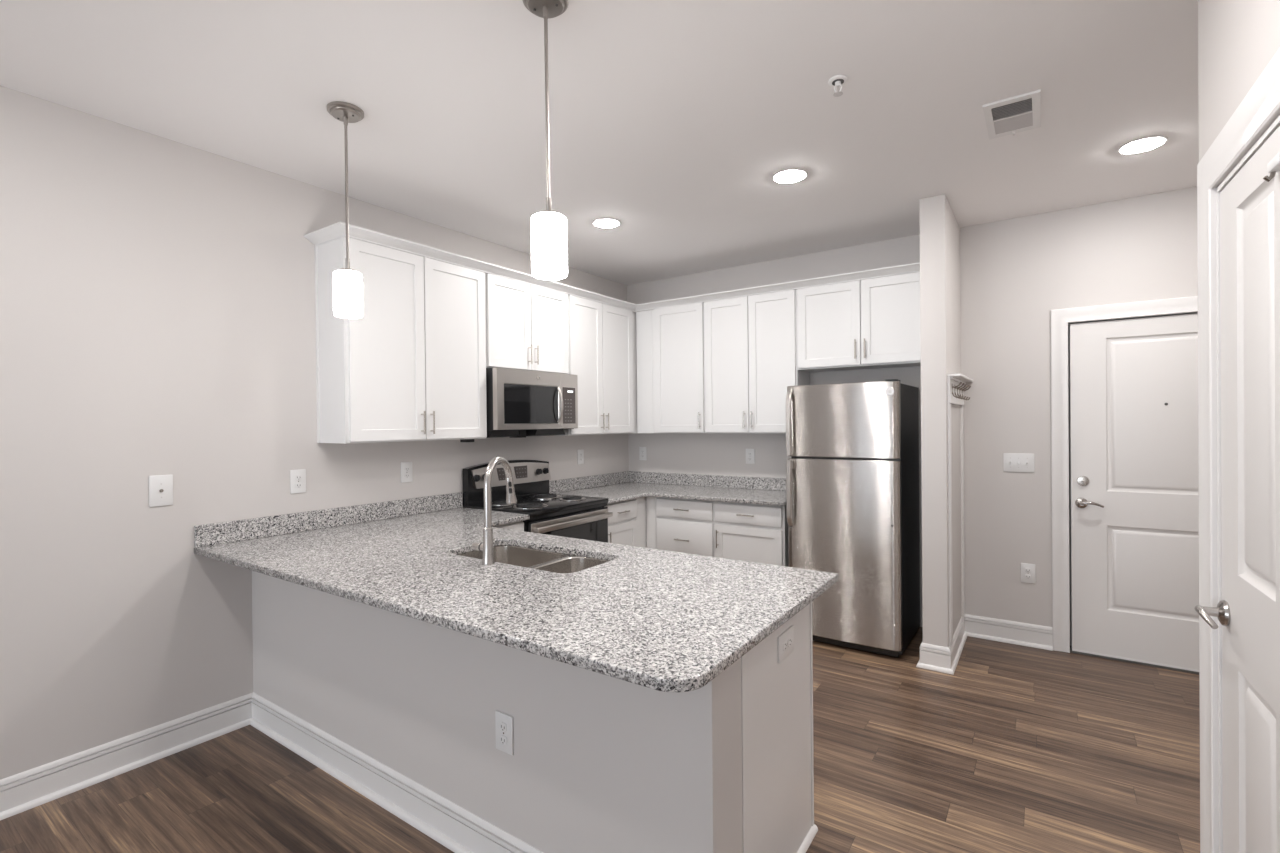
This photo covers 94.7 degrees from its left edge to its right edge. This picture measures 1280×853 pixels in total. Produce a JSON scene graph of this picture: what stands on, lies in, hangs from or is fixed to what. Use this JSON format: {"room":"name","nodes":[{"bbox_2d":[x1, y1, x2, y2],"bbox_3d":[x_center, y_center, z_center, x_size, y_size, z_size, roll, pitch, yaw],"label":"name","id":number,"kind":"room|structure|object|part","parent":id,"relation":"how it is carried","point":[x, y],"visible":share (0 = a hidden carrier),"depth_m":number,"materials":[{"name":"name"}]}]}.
{"room":"apartment kitchen","nodes":[
{"label":"apartment kitchen","id":0,"kind":"room"},
{"bbox_2d":[0,86,628,779],"bbox_3d":[-2.721,0.096,1.952,0.150,2.780,9.300,0,0,34],"label":"wall","id":1,"kind":"structure","parent":0,"point":[157,293],"depth_m":2.61,"materials":[{"name":"grey paint"}]},
{"bbox_2d":[149,475,172,506],"bbox_3d":[-2.144,0.287,2.642,0.016,0.138,0.087,0,0,34],"label":"cable jack","id":2,"kind":"object","parent":1,"relation":"attached to","point":[160,486],"visible":1,"depth_m":2.64,"materials":[{"name":"white plastic"}]},
{"bbox_2d":[0,692,543,852],"bbox_3d":[-2.449,1.425,-0.098,2.606,0.141,5.900,0,0,34],"label":"baseboard","id":3,"kind":"structure","parent":1,"relation":"attached to","point":[449,824],"depth_m":2.41,"materials":[{"name":"white paint"}]},
{"bbox_2d":[290,469,305,493],"bbox_3d":[-1.813,0.291,3.130,0.010,0.125,0.080,0,0,34],"label":"wall outlet","id":4,"kind":"object","parent":1,"relation":"attached to","point":[297,477],"visible":1,"depth_m":3.13,"materials":[{"name":"white plastic"}]},
{"bbox_2d":[295,475,301,479],"bbox_3d":[-1.811,0.270,3.128,0.004,0.027,0.033,0,0,34],"label":"receptacle","id":5,"kind":"object","parent":4,"relation":"attached to","point":[297,477],"depth_m":3.13,"materials":[{"name":"grey plastic"}]},
{"bbox_2d":[295,483,301,487],"bbox_3d":[-1.811,0.312,3.128,0.004,0.027,0.033,0,0,34],"label":"receptacle","id":6,"kind":"object","parent":4,"relation":"attached to","point":[297,485],"depth_m":3.13,"materials":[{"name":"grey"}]},
{"bbox_2d":[194,492,462,547],"bbox_3d":[-1.640,0.505,3.372,0.020,0.102,1.524,0,0,34],"label":"backsplash","id":7,"kind":"structure","parent":1,"relation":"attached to","point":[261,527],"depth_m":3.19,"materials":[{"name":"stone"}]},
{"bbox_2d":[315,237,486,443],"bbox_3d":[-1.362,-0.440,3.503,0.340,1.092,0.935,0,0,34],"label":"upper cabinet","id":8,"kind":"object","parent":1,"relation":"attached to","point":[413,367],"visible":0.98,"depth_m":3.30,"materials":[{"name":"white paint"}]},
{"bbox_3d":[-1.385,-0.454,3.247,0.019,1.059,0.448,0,0,34],"label":"door","id":9,"kind":"part","parent":8,"relation":"part of","materials":[{"name":"white paint"}]},
{"bbox_3d":[-1.248,-0.022,3.396,0.035,0.134,0.011,0,0,34],"label":"handle","id":10,"kind":"part","parent":8,"relation":"part of","materials":[{"name":"silver metal"}]},
{"bbox_3d":[-1.212,-0.023,3.447,0.035,0.134,0.011,0,0,34],"label":"handle","id":11,"kind":"part","parent":8,"relation":"part of","materials":[{"name":"silver metal"}]},
{"bbox_3d":[-1.128,-0.459,3.622,0.019,1.059,0.448,0,0,34],"label":"door","id":12,"kind":"part","parent":8,"relation":"part of","materials":[{"name":"white paint"}]},
{"bbox_2d":[304,221,919,311],"bbox_3d":[0.055,-1.025,3.517,2.661,0.046,2.686,0,0,34],"label":"crown molding","id":13,"kind":"structure","parent":8,"relation":"attached to","point":[335,231],"depth_m":4.02,"materials":[{"name":"white paint"}]},
{"bbox_2d":[401,462,412,482],"bbox_3d":[-1.448,0.284,3.661,0.010,0.125,0.080,0,0,34],"label":"wall outlet","id":14,"kind":"object","parent":1,"relation":"attached to","point":[406,467],"visible":1,"depth_m":3.66,"materials":[{"name":"white plastic"}]},
{"bbox_2d":[485,274,568,373],"bbox_3d":[-0.872,-0.691,4.215,0.338,0.610,0.797,0,0,34],"label":"upper cabinet","id":15,"kind":"object","parent":1,"relation":"attached to","point":[527,324],"visible":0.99,"depth_m":4.09,"materials":[{"name":"white paint"}]},
{"bbox_3d":[-0.880,-0.694,3.984,0.019,0.599,0.383,0,0,34],"label":"door","id":16,"kind":"part","parent":15,"relation":"part of","materials":[{"name":"white paint"}]},
{"bbox_2d":[486,367,577,437],"bbox_3d":[-0.827,-0.153,4.193,0.431,0.461,0.792,0,0,34],"label":"microwave","id":17,"kind":"object","parent":15,"relation":"attached to","point":[520,403],"visible":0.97,"depth_m":4.03,"materials":[{"name":"silver metal"}]},
{"bbox_3d":[-0.760,-0.181,4.031,0.039,0.400,0.602,0,0,34],"label":"door","id":18,"kind":"part","parent":17,"relation":"part of","materials":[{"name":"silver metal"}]},
{"bbox_3d":[-0.572,-0.153,4.229,0.052,0.255,0.020,0,0,34],"label":"handle","id":19,"kind":"part","parent":17,"relation":"part of","materials":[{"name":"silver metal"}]},
{"bbox_3d":[-0.535,-0.186,4.359,0.039,0.400,0.188,0,0,34],"label":"control frame","id":20,"kind":"part","parent":17,"relation":"part of","materials":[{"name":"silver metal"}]},
{"bbox_3d":[-0.521,-0.154,4.342,0.002,0.265,0.139,0,0,34],"label":"control panel","id":21,"kind":"part","parent":17,"relation":"part of","materials":[{"name":"grey"}]},
{"bbox_3d":[-0.728,-0.503,4.157,0.035,0.134,0.011,0,0,34],"label":"handle","id":22,"kind":"part","parent":15,"relation":"part of","materials":[{"name":"silver metal"}]},
{"bbox_3d":[-0.659,-0.698,4.306,0.019,0.599,0.384,0,0,34],"label":"door","id":23,"kind":"part","parent":15,"relation":"part of","materials":[{"name":"white paint"}]},
{"bbox_2d":[577,449,583,463],"bbox_3d":[-0.506,0.259,5.034,0.010,0.125,0.080,0,0,34],"label":"wall outlet","id":24,"kind":"object","parent":1,"relation":"attached to","point":[580,453],"visible":1,"depth_m":5.03,"materials":[{"name":"white plastic"}]},
{"bbox_2d":[549,471,629,493],"bbox_3d":[-0.428,0.481,5.136,0.020,0.102,1.164,0,0,34],"label":"backsplash","id":25,"kind":"structure","parent":1,"relation":"attached to","point":[563,485],"depth_m":5.08,"materials":[{"name":"stone"}]},
{"bbox_2d":[552,295,637,435],"bbox_3d":[-0.310,-0.471,5.032,0.338,1.070,1.178,0,0,34],"label":"upper cabinet","id":26,"kind":"object","parent":1,"relation":"attached to","point":[602,338],"visible":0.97,"depth_m":4.81,"materials":[{"name":"white paint"}]},
{"bbox_3d":[-0.424,-0.472,4.647,0.019,1.059,0.392,0,0,34],"label":"door","id":27,"kind":"part","parent":26,"relation":"part of","materials":[{"name":"white paint"}]},
{"bbox_3d":[-0.302,-0.041,4.773,0.035,0.134,0.011,0,0,34],"label":"handle","id":28,"kind":"part","parent":26,"relation":"part of","materials":[{"name":"silver metal"}]},
{"bbox_3d":[-0.189,-0.477,4.989,0.019,1.059,0.424,0,0,34],"label":"door","id":29,"kind":"part","parent":26,"relation":"part of","materials":[{"name":"white paint"}]},
{"bbox_2d":[252,571,742,852],"bbox_3d":[-0.828,1.024,2.292,2.576,0.880,0.174,0,0,34],"label":"wall","id":30,"kind":"structure","parent":0,"point":[599,763],"depth_m":1.89,"materials":[{"name":"grey paint"}]},
{"bbox_2d":[495,710,513,754],"bbox_3d":[-0.442,0.995,1.915,0.080,0.125,0.010,0,0,34],"label":"wall outlet","id":31,"kind":"object","parent":30,"relation":"attached to","point":[503,722],"visible":1,"depth_m":1.91,"materials":[{"name":"white plastic"}]},
{"bbox_2d":[499,722,506,731],"bbox_3d":[-0.444,0.974,1.913,0.033,0.027,0.004,0,0,34],"label":"receptacle","id":32,"kind":"object","parent":31,"relation":"attached to","point":[502,725],"depth_m":1.91,"materials":[{"name":"grey plastic"}]},
{"bbox_2d":[500,735,506,744],"bbox_3d":[-0.443,1.016,1.913,0.033,0.027,0.004,0,0,34],"label":"receptacle","id":33,"kind":"object","parent":31,"relation":"attached to","point":[503,738],"depth_m":1.91,"materials":[{"name":"grey plastic"}]},
{"bbox_2d":[0,0,1198,284],"bbox_3d":[-0.717,-1.357,0.556,5.050,0.100,9.300,0,0,34],"label":"ceiling","id":34,"kind":"structure","parent":0,"point":[672,121],"depth_m":2.40,"materials":[{"name":"white paint"}]},
{"bbox_2d":[327,101,363,318],"bbox_3d":[-1.218,-0.885,2.451,0.140,0.854,0.140,0,0,34],"label":"pendant light","id":35,"kind":"object","parent":34,"relation":"hanging from","point":[347,282],"visible":1,"depth_m":2.42,"materials":[{"name":"white glass"}]},
{"bbox_3d":[-1.219,-0.967,2.451,0.017,0.641,0.017,0,0,34],"label":"stem","id":36,"kind":"part","parent":35,"relation":"part of","materials":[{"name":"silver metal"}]},
{"bbox_3d":[-1.215,-0.550,2.454,0.110,0.183,0.110,0,0,34],"label":"lamp shade","id":37,"kind":"part","parent":35,"relation":"part of","materials":[{"name":"white glass"}]},
{"bbox_2d":[523,0,567,279],"bbox_3d":[-0.287,-0.891,1.819,0.140,0.855,0.140,0,0,34],"label":"pendant light","id":38,"kind":"object","parent":34,"relation":"hanging from","point":[549,261],"visible":1,"depth_m":1.79,"materials":[{"name":"white glass"}]},
{"bbox_3d":[-0.286,-0.972,1.817,0.021,0.641,0.017,0,0,34],"label":"stem","id":39,"kind":"part","parent":38,"relation":"part of","materials":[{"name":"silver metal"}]},
{"bbox_3d":[-0.280,-0.555,1.818,0.111,0.183,0.110,0,0,34],"label":"lamp shade","id":40,"kind":"part","parent":38,"relation":"part of","materials":[{"name":"white glass"}]},
{"bbox_2d":[592,218,620,227],"bbox_3d":[-0.219,-1.324,3.858,0.188,0.014,0.188,0,0,34],"label":"recessed light","id":41,"kind":"object","parent":34,"relation":"in","point":[602,222],"visible":1,"depth_m":3.83,"materials":[{"name":"white glass"}]},
{"bbox_2d":[772,169,807,183],"bbox_3d":[0.801,-1.331,3.150,0.188,0.014,0.188,0,0,34],"label":"recessed light","id":42,"kind":"object","parent":34,"relation":"in","point":[787,176],"visible":1,"depth_m":3.13,"materials":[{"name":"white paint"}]},
{"bbox_2d":[828,75,847,96],"bbox_3d":[0.762,-1.304,2.268,0.072,0.056,0.072,0,0,34],"label":"sprinkler","id":43,"kind":"object","parent":34,"relation":"attached to","point":[837,81],"visible":1,"depth_m":2.26,"materials":[{"name":"white paint"}]},
{"bbox_2d":[983,89,1040,139],"bbox_3d":[1.609,-1.331,2.544,0.200,0.024,0.346,0,0,34],"label":"ceiling vent","id":44,"kind":"object","parent":34,"relation":"in","point":[1020,113],"visible":1,"depth_m":2.53,"materials":[{"name":"white metal"}]},
{"bbox_2d":[1117,135,1167,153],"bbox_3d":[2.413,-1.345,2.834,0.188,0.014,0.188,0,0,34],"label":"recessed light","id":45,"kind":"object","parent":34,"relation":"in","point":[1144,144],"visible":1,"depth_m":2.81,"materials":[{"name":"white glass"}]},
{"bbox_2d":[0,627,1199,852],"bbox_3d":[-0.687,1.523,0.574,5.050,0.100,9.300,0,0,34],"label":"floor","id":46,"kind":"structure","parent":0,"point":[1020,749],"depth_m":2.42,"materials":[{"name":"brown wood"}]},
{"bbox_2d":[493,521,523,530],"bbox_3d":[-1.090,1.019,3.614,0.644,0.879,0.517,0,0,34],"label":"base cabinet","id":47,"kind":"object","parent":46,"relation":"on","point":[519,525],"visible":0.09,"depth_m":3.59,"materials":[{"name":"white paint"}]},
{"bbox_2d":[463,460,612,542],"bbox_3d":[-0.691,0.848,4.133,0.689,1.206,0.791,0,0,34],"label":"range","id":48,"kind":"object","parent":46,"relation":"on","point":[572,516],"visible":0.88,"depth_m":4.08,"materials":[{"name":"black metal"}]},
{"bbox_3d":[-1.103,0.351,3.999,0.033,0.048,0.048,0,0,34],"label":"knob","id":49,"kind":"part","parent":48,"relation":"part of","materials":[{"name":"black plastic"}]},
{"bbox_2d":[468,493,608,516],"bbox_3d":[-0.696,0.541,4.132,0.595,0.030,0.791,0,0,34],"label":"cooktop","id":50,"kind":"object","parent":48,"relation":"in","point":[532,504],"depth_m":4.02,"materials":[{"name":"black"}]},
{"bbox_3d":[-0.465,0.931,3.979,0.034,0.687,0.779,0,0,34],"label":"oven door","id":51,"kind":"part","parent":48,"relation":"part of","materials":[{"name":"silver metal"}]},
{"bbox_3d":[-0.452,0.635,3.966,0.007,0.070,0.779,0,0,34],"label":"door trim","id":52,"kind":"part","parent":48,"relation":"part of","materials":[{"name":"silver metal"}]},
{"bbox_3d":[-0.431,0.637,3.951,0.052,0.031,0.763,0,0,34],"label":"handle","id":53,"kind":"part","parent":48,"relation":"part of","materials":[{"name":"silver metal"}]},
{"bbox_3d":[-0.449,0.962,3.968,0.003,0.575,0.763,0,0,34],"label":"oven glass","id":54,"kind":"part","parent":48,"relation":"part of","materials":[{"name":"black glass"}]},
{"bbox_2d":[604,497,646,547],"bbox_3d":[-0.165,1.001,4.960,0.644,0.879,1.163,0,0,34],"label":"base cabinet","id":55,"kind":"object","parent":46,"relation":"on","point":[627,525],"visible":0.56,"depth_m":4.58,"materials":[{"name":"white paint"}]},
{"bbox_3d":[-0.148,0.650,4.499,0.019,0.136,0.411,0,0,34],"label":"drawer","id":56,"kind":"part","parent":55,"relation":"part of","materials":[{"name":"white paint"}]},
{"bbox_3d":[-0.144,1.029,4.501,0.019,0.578,0.411,0,0,34],"label":"door","id":57,"kind":"part","parent":55,"relation":"part of","materials":[{"name":"white paint"}]},
{"bbox_2d":[553,482,785,505],"bbox_3d":[0.296,0.543,4.639,1.776,0.030,1.165,0,0,34],"label":"countertop","id":58,"kind":"structure","parent":55,"relation":"on","point":[625,491],"depth_m":4.67,"materials":[{"name":"stone"}]},
{"bbox_2d":[646,496,714,556],"bbox_3d":[0.462,0.995,4.845,0.615,0.879,0.644,0,0,34],"label":"base cabinet","id":59,"kind":"object","parent":46,"relation":"on","point":[672,524],"visible":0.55,"depth_m":4.59,"materials":[{"name":"white paint"}]},
{"bbox_3d":[0.342,0.879,4.590,0.501,0.288,0.019,0,0,34],"label":"drawer","id":60,"kind":"part","parent":59,"relation":"part of","materials":[{"name":"white paint"}]},
{"bbox_3d":[0.340,0.645,4.588,0.501,0.136,0.019,0,0,34],"label":"drawer","id":61,"kind":"part","parent":59,"relation":"part of","materials":[{"name":"white paint"}]},
{"bbox_2d":[714,501,788,566],"bbox_3d":[0.943,0.992,4.514,0.551,0.879,0.644,0,0,34],"label":"base cabinet","id":62,"kind":"object","parent":46,"relation":"on","point":[756,533],"visible":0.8,"depth_m":4.26,"materials":[{"name":"white paint"}]},
{"bbox_3d":[0.765,0.642,4.263,0.134,0.010,0.036,0,0,34],"label":"handle","id":63,"kind":"part","parent":62,"relation":"part of","materials":[{"name":"silver metal"}]},
{"bbox_3d":[0.780,0.642,4.285,0.522,0.136,0.019,0,0,34],"label":"drawer","id":64,"kind":"part","parent":62,"relation":"part of","materials":[{"name":"white paint"}]},
{"bbox_3d":[0.784,1.021,4.288,0.522,0.578,0.019,0,0,34],"label":"door","id":65,"kind":"part","parent":62,"relation":"part of","materials":[{"name":"white paint"}]},
{"bbox_2d":[741,602,813,852],"bbox_3d":[-0.343,1.018,2.447,1.960,0.879,0.624,0,0,34],"label":"peninsula end panel","id":66,"kind":"object","parent":46,"relation":"on","point":[776,698],"visible":0.09,"depth_m":1.85,"materials":[{"name":"white paint"}]},
{"bbox_2d":[194,507,838,691],"bbox_3d":[-0.557,0.564,2.628,2.647,0.030,1.528,0,0,34],"label":"countertop","id":67,"kind":"structure","parent":66,"relation":"on","point":[656,619],"depth_m":1.99,"materials":[{"name":"stone"}]},
{"bbox_2d":[472,456,516,564],"bbox_3d":[-0.585,0.337,2.467,0.108,0.426,0.254,0,0,30],"label":"faucet","id":68,"kind":"object","parent":67,"relation":"on","point":[486,546],"visible":1,"depth_m":2.36,"materials":[{"name":"silver metal"}]},
{"bbox_3d":[-0.639,0.486,2.427,0.044,0.036,0.103,0,0,34],"label":"handle","id":69,"kind":"part","parent":68,"relation":"part of","materials":[{"name":"silver metal"}]},
{"bbox_2d":[457,545,608,572],"bbox_3d":[-0.471,0.670,2.541,0.797,0.182,0.407,0,0,34],"label":"sink","id":70,"kind":"object","parent":67,"relation":"in","point":[555,562],"visible":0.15,"depth_m":2.73,"materials":[{"name":"silver metal"}]},
{"bbox_3d":[-0.600,0.671,2.629,0.483,0.182,0.407,0,0,34],"label":"bowl","id":71,"kind":"part","parent":70,"relation":"part of","materials":[{"name":"silver metal"}]},
{"bbox_3d":[-0.272,0.654,2.404,0.314,0.152,0.407,0,0,34],"label":"bowl","id":72,"kind":"part","parent":70,"relation":"part of","materials":[{"name":"silver metal"}]},
{"bbox_2d":[778,625,793,663],"bbox_3d":[0.472,0.701,1.900,0.010,0.085,0.130,0,0,34],"label":"wall outlet","id":73,"kind":"object","parent":66,"relation":"attached to","point":[786,639],"visible":1,"depth_m":1.89,"materials":[{"name":"white paint"}]},
{"bbox_2d":[783,641,786,650],"bbox_3d":[0.462,0.701,1.881,0.004,0.027,0.033,0,0,34],"label":"receptacle","id":74,"kind":"object","parent":73,"relation":"attached to","point":[784,642],"depth_m":1.88,"materials":[{"name":"grey plastic"}]},
{"bbox_2d":[788,637,791,646],"bbox_3d":[0.486,0.701,1.916,0.004,0.027,0.033,0,0,34],"label":"receptacle","id":75,"kind":"object","parent":73,"relation":"attached to","point":[789,638],"depth_m":1.92,"materials":[{"name":"grey plastic"}]},
{"bbox_2d":[797,824,817,852],"bbox_3d":[0.458,1.444,1.869,0.018,0.018,0.614,0,0,34],"label":"trim","id":76,"kind":"structure","parent":66,"relation":"attached to","point":[811,834],"depth_m":2.05,"materials":[{"name":"white paint"}]},
{"bbox_2d":[786,379,919,656],"bbox_3d":[1.466,0.569,4.031,0.708,1.720,0.753,0,0,34],"label":"refrigerator","id":77,"kind":"object","parent":46,"relation":"on","point":[852,469],"visible":0.98,"depth_m":3.75,"materials":[{"name":"silver metal"}]},
{"bbox_3d":[0.996,-0.022,3.927,0.034,0.422,0.063,0,0,34],"label":"handle","id":78,"kind":"part","parent":77,"relation":"part of","materials":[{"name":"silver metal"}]},
{"bbox_3d":[1.001,0.443,3.930,0.034,0.440,0.063,0,0,34],"label":"handle","id":79,"kind":"part","parent":77,"relation":"part of","materials":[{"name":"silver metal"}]},
{"bbox_3d":[1.288,-0.037,3.783,0.704,0.472,0.060,0,0,34],"label":"freezer door","id":80,"kind":"part","parent":77,"relation":"part of","materials":[{"name":"silver metal"}]},
{"bbox_3d":[1.297,0.791,3.788,0.704,1.160,0.060,0,0,34],"label":"fresh food door","id":81,"kind":"part","parent":77,"relation":"part of","materials":[{"name":"silver metal"}]},
{"bbox_2d":[627,186,1197,645],"bbox_3d":[1.889,0.033,4.336,4.750,2.780,0.150,0,0,34],"label":"wall","id":82,"kind":"structure","parent":0,"point":[1014,272],"depth_m":3.88,"materials":[{"name":"grey paint"}]},
{"bbox_2d":[639,447,646,459],"bbox_3d":[0.027,0.253,5.520,0.080,0.125,0.010,0,0,34],"label":"wall outlet","id":83,"kind":"object","parent":82,"relation":"attached to","point":[642,450],"visible":1,"depth_m":5.52,"materials":[{"name":"white plastic"}]},
{"bbox_2d":[636,302,705,432],"bbox_3d":[0.318,-0.478,5.109,0.676,1.070,0.338,0,0,34],"label":"upper cabinet","id":84,"kind":"object","parent":82,"relation":"attached to","point":[670,340],"visible":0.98,"depth_m":4.99,"materials":[{"name":"white paint"}]},
{"bbox_2d":[629,471,785,490],"bbox_3d":[0.628,0.470,5.104,1.756,0.102,0.020,0,0,34],"label":"backsplash","id":85,"kind":"structure","parent":82,"relation":"attached to","point":[743,482],"depth_m":5.10,"materials":[{"name":"stone"}]},
{"bbox_2d":[746,449,754,463],"bbox_3d":[0.916,0.248,4.909,0.080,0.125,0.010,0,0,34],"label":"wall outlet","id":86,"kind":"object","parent":82,"relation":"attached to","point":[750,453],"visible":1,"depth_m":4.90,"materials":[{"name":"white plastic"}]},
{"bbox_2d":[704,290,809,432],"bbox_3d":[0.916,-0.482,4.698,0.773,1.070,0.338,0,0,34],"label":"upper cabinet","id":87,"kind":"object","parent":82,"relation":"attached to","point":[751,341],"visible":0.92,"depth_m":4.57,"materials":[{"name":"white paint"}]},
{"bbox_3d":[0.690,-0.484,4.703,0.376,1.059,0.019,0,0,34],"label":"door","id":88,"kind":"part","parent":87,"relation":"part of","materials":[{"name":"white paint"}]},
{"bbox_3d":[0.863,-0.052,4.557,0.010,0.134,0.036,0,0,34],"label":"handle","id":89,"kind":"part","parent":87,"relation":"part of","materials":[{"name":"silver metal"}]},
{"bbox_3d":[1.003,-0.486,4.488,0.369,1.059,0.019,0,0,34],"label":"door","id":90,"kind":"part","parent":87,"relation":"part of","materials":[{"name":"white paint"}]},
{"bbox_2d":[797,272,920,371],"bbox_3d":[1.606,-0.722,4.221,0.905,0.598,0.338,0,0,34],"label":"upper cabinet","id":91,"kind":"object","parent":82,"relation":"attached to","point":[874,323],"visible":0.94,"depth_m":4.11,"materials":[{"name":"white paint"}]},
{"bbox_3d":[1.355,-0.725,4.242,0.444,0.585,0.019,0,0,34],"label":"door","id":92,"kind":"part","parent":91,"relation":"part of","materials":[{"name":"white paint"}]},
{"bbox_3d":[1.502,-0.539,4.111,0.010,0.134,0.036,0,0,34],"label":"handle","id":93,"kind":"part","parent":91,"relation":"part of","materials":[{"name":"silver metal"}]},
{"bbox_3d":[1.722,-0.728,3.991,0.430,0.585,0.019,0,0,34],"label":"door","id":94,"kind":"part","parent":91,"relation":"part of","materials":[{"name":"white paint"}]},
{"bbox_2d":[1003,453,1033,472],"bbox_3d":[2.466,0.236,3.839,0.170,0.122,0.018,0,0,34],"label":"light switch","id":95,"kind":"object","parent":82,"relation":"attached to","point":[1012,462],"visible":1,"depth_m":3.84,"materials":[{"name":"white plastic"}]},
{"bbox_2d":[1021,563,1035,583],"bbox_3d":[2.515,0.951,3.821,0.080,0.125,0.010,0,0,34],"label":"wall outlet","id":96,"kind":"object","parent":82,"relation":"attached to","point":[1028,574],"visible":1,"depth_m":3.82,"materials":[{"name":"white plastic"}]},
{"bbox_2d":[1051,296,1197,652],"bbox_3d":[3.070,0.339,3.426,1.110,2.156,0.019,0,0,34],"label":"trim","id":97,"kind":"structure","parent":82,"relation":"attached to","point":[1060,318],"depth_m":3.71,"materials":[{"name":"white paint"}]},
{"bbox_2d":[1068,312,1197,324],"bbox_3d":[3.118,0.373,3.496,0.966,2.086,0.150,0,0,34],"label":"door frame","id":98,"kind":"structure","parent":82,"relation":"attached to","point":[1190,312],"depth_m":3.56,"materials":[{"name":"white paint"}]},
{"bbox_2d":[1070,646,1198,674],"bbox_3d":[3.124,1.409,3.496,0.934,0.012,0.145,0,0,34],"label":"threshold","id":99,"kind":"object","parent":82,"relation":"attached to","point":[1071,651],"depth_m":3.52,"materials":[{"name":"grey"}]},
{"bbox_2d":[1070,313,1198,671],"bbox_3d":[3.076,0.381,3.432,0.916,2.048,0.113,0,0,34],"label":"door","id":100,"kind":"structure","parent":82,"relation":"in","point":[1134,382],"depth_m":3.52,"materials":[{"name":"white paint"}]},
{"bbox_3d":[2.758,0.476,3.599,0.121,0.035,0.026,0,0,32],"label":"lever","id":101,"kind":"part","parent":100,"relation":"part of","materials":[{"name":"silver metal"}]},
{"bbox_2d":[919,194,960,646],"bbox_3d":[1.935,0.036,3.770,0.137,2.780,0.731,0,0,34],"label":"wall","id":102,"kind":"structure","parent":0,"point":[940,312],"depth_m":3.48,"materials":[{"name":"grey paint"}]},
{"bbox_2d":[947,396,964,645],"bbox_3d":[2.012,0.552,3.740,0.018,1.464,0.697,0,0,34],"label":"trim","id":103,"kind":"structure","parent":102,"relation":"attached to","point":[950,400],"depth_m":3.49,"materials":[{"name":"white paint"}]},
{"bbox_2d":[947,374,972,399],"bbox_3d":[2.026,-0.241,3.720,0.073,0.140,0.697,0,0,34],"label":"coat rack","id":104,"kind":"object","parent":102,"relation":"attached to","point":[956,388],"visible":1,"depth_m":3.60,"materials":[{"name":"white paint"}]},
{"bbox_2d":[947,374,972,383],"bbox_3d":[2.029,-0.297,3.724,0.073,0.028,0.687,0,0,34],"label":"shelf","id":105,"kind":"object","parent":104,"relation":"attached to","point":[952,378],"depth_m":3.54,"materials":[{"name":"white paint"}]},
{"bbox_2d":[916,614,1052,674],"bbox_3d":[2.086,1.354,3.750,1.004,0.141,0.439,-1,0,-23],"label":"baseboard","id":106,"kind":"structure","parent":102,"relation":"attached to","point":[932,657],"depth_m":3.80,"materials":[{"name":"white paint"}]},
{"bbox_2d":[1198,0,1279,187],"bbox_3d":[0.182,0.086,-1.372,1.100,2.780,6.800,0,0,34],"label":"wall","id":107,"kind":"structure","parent":0,"point":[1237,39],"depth_m":1.48,"materials":[{"name":"grey paint"}]},
{"bbox_2d":[1194,126,1279,852],"bbox_3d":[1.383,0.411,1.347,0.101,2.047,0.526,0,0,33],"label":"door","id":108,"kind":"structure","parent":107,"relation":"in","point":[1248,611],"depth_m":1.36,"materials":[{"name":"white paint"}]},
{"bbox_3d":[1.444,0.484,1.509,0.026,0.035,0.121,0,0,30],"label":"lever","id":109,"kind":"part","parent":108,"relation":"part of","materials":[{"name":"silver metal"}]},
{"bbox_2d":[1263,152,1279,181],"bbox_3d":[1.273,-0.519,1.181,0.028,0.041,0.065,0,0,34],"label":"hook","id":110,"kind":"object","parent":108,"relation":"attached to","point":[1273,166],"visible":1,"depth_m":1.19,"materials":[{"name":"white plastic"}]},
{"bbox_2d":[1197,47,1279,852],"bbox_3d":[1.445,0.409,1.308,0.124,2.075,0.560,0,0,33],"label":"door frame","id":111,"kind":"structure","parent":107,"relation":"attached to","point":[1276,123],"depth_m":1.56,"materials":[{"name":"white paint"}]}
]}

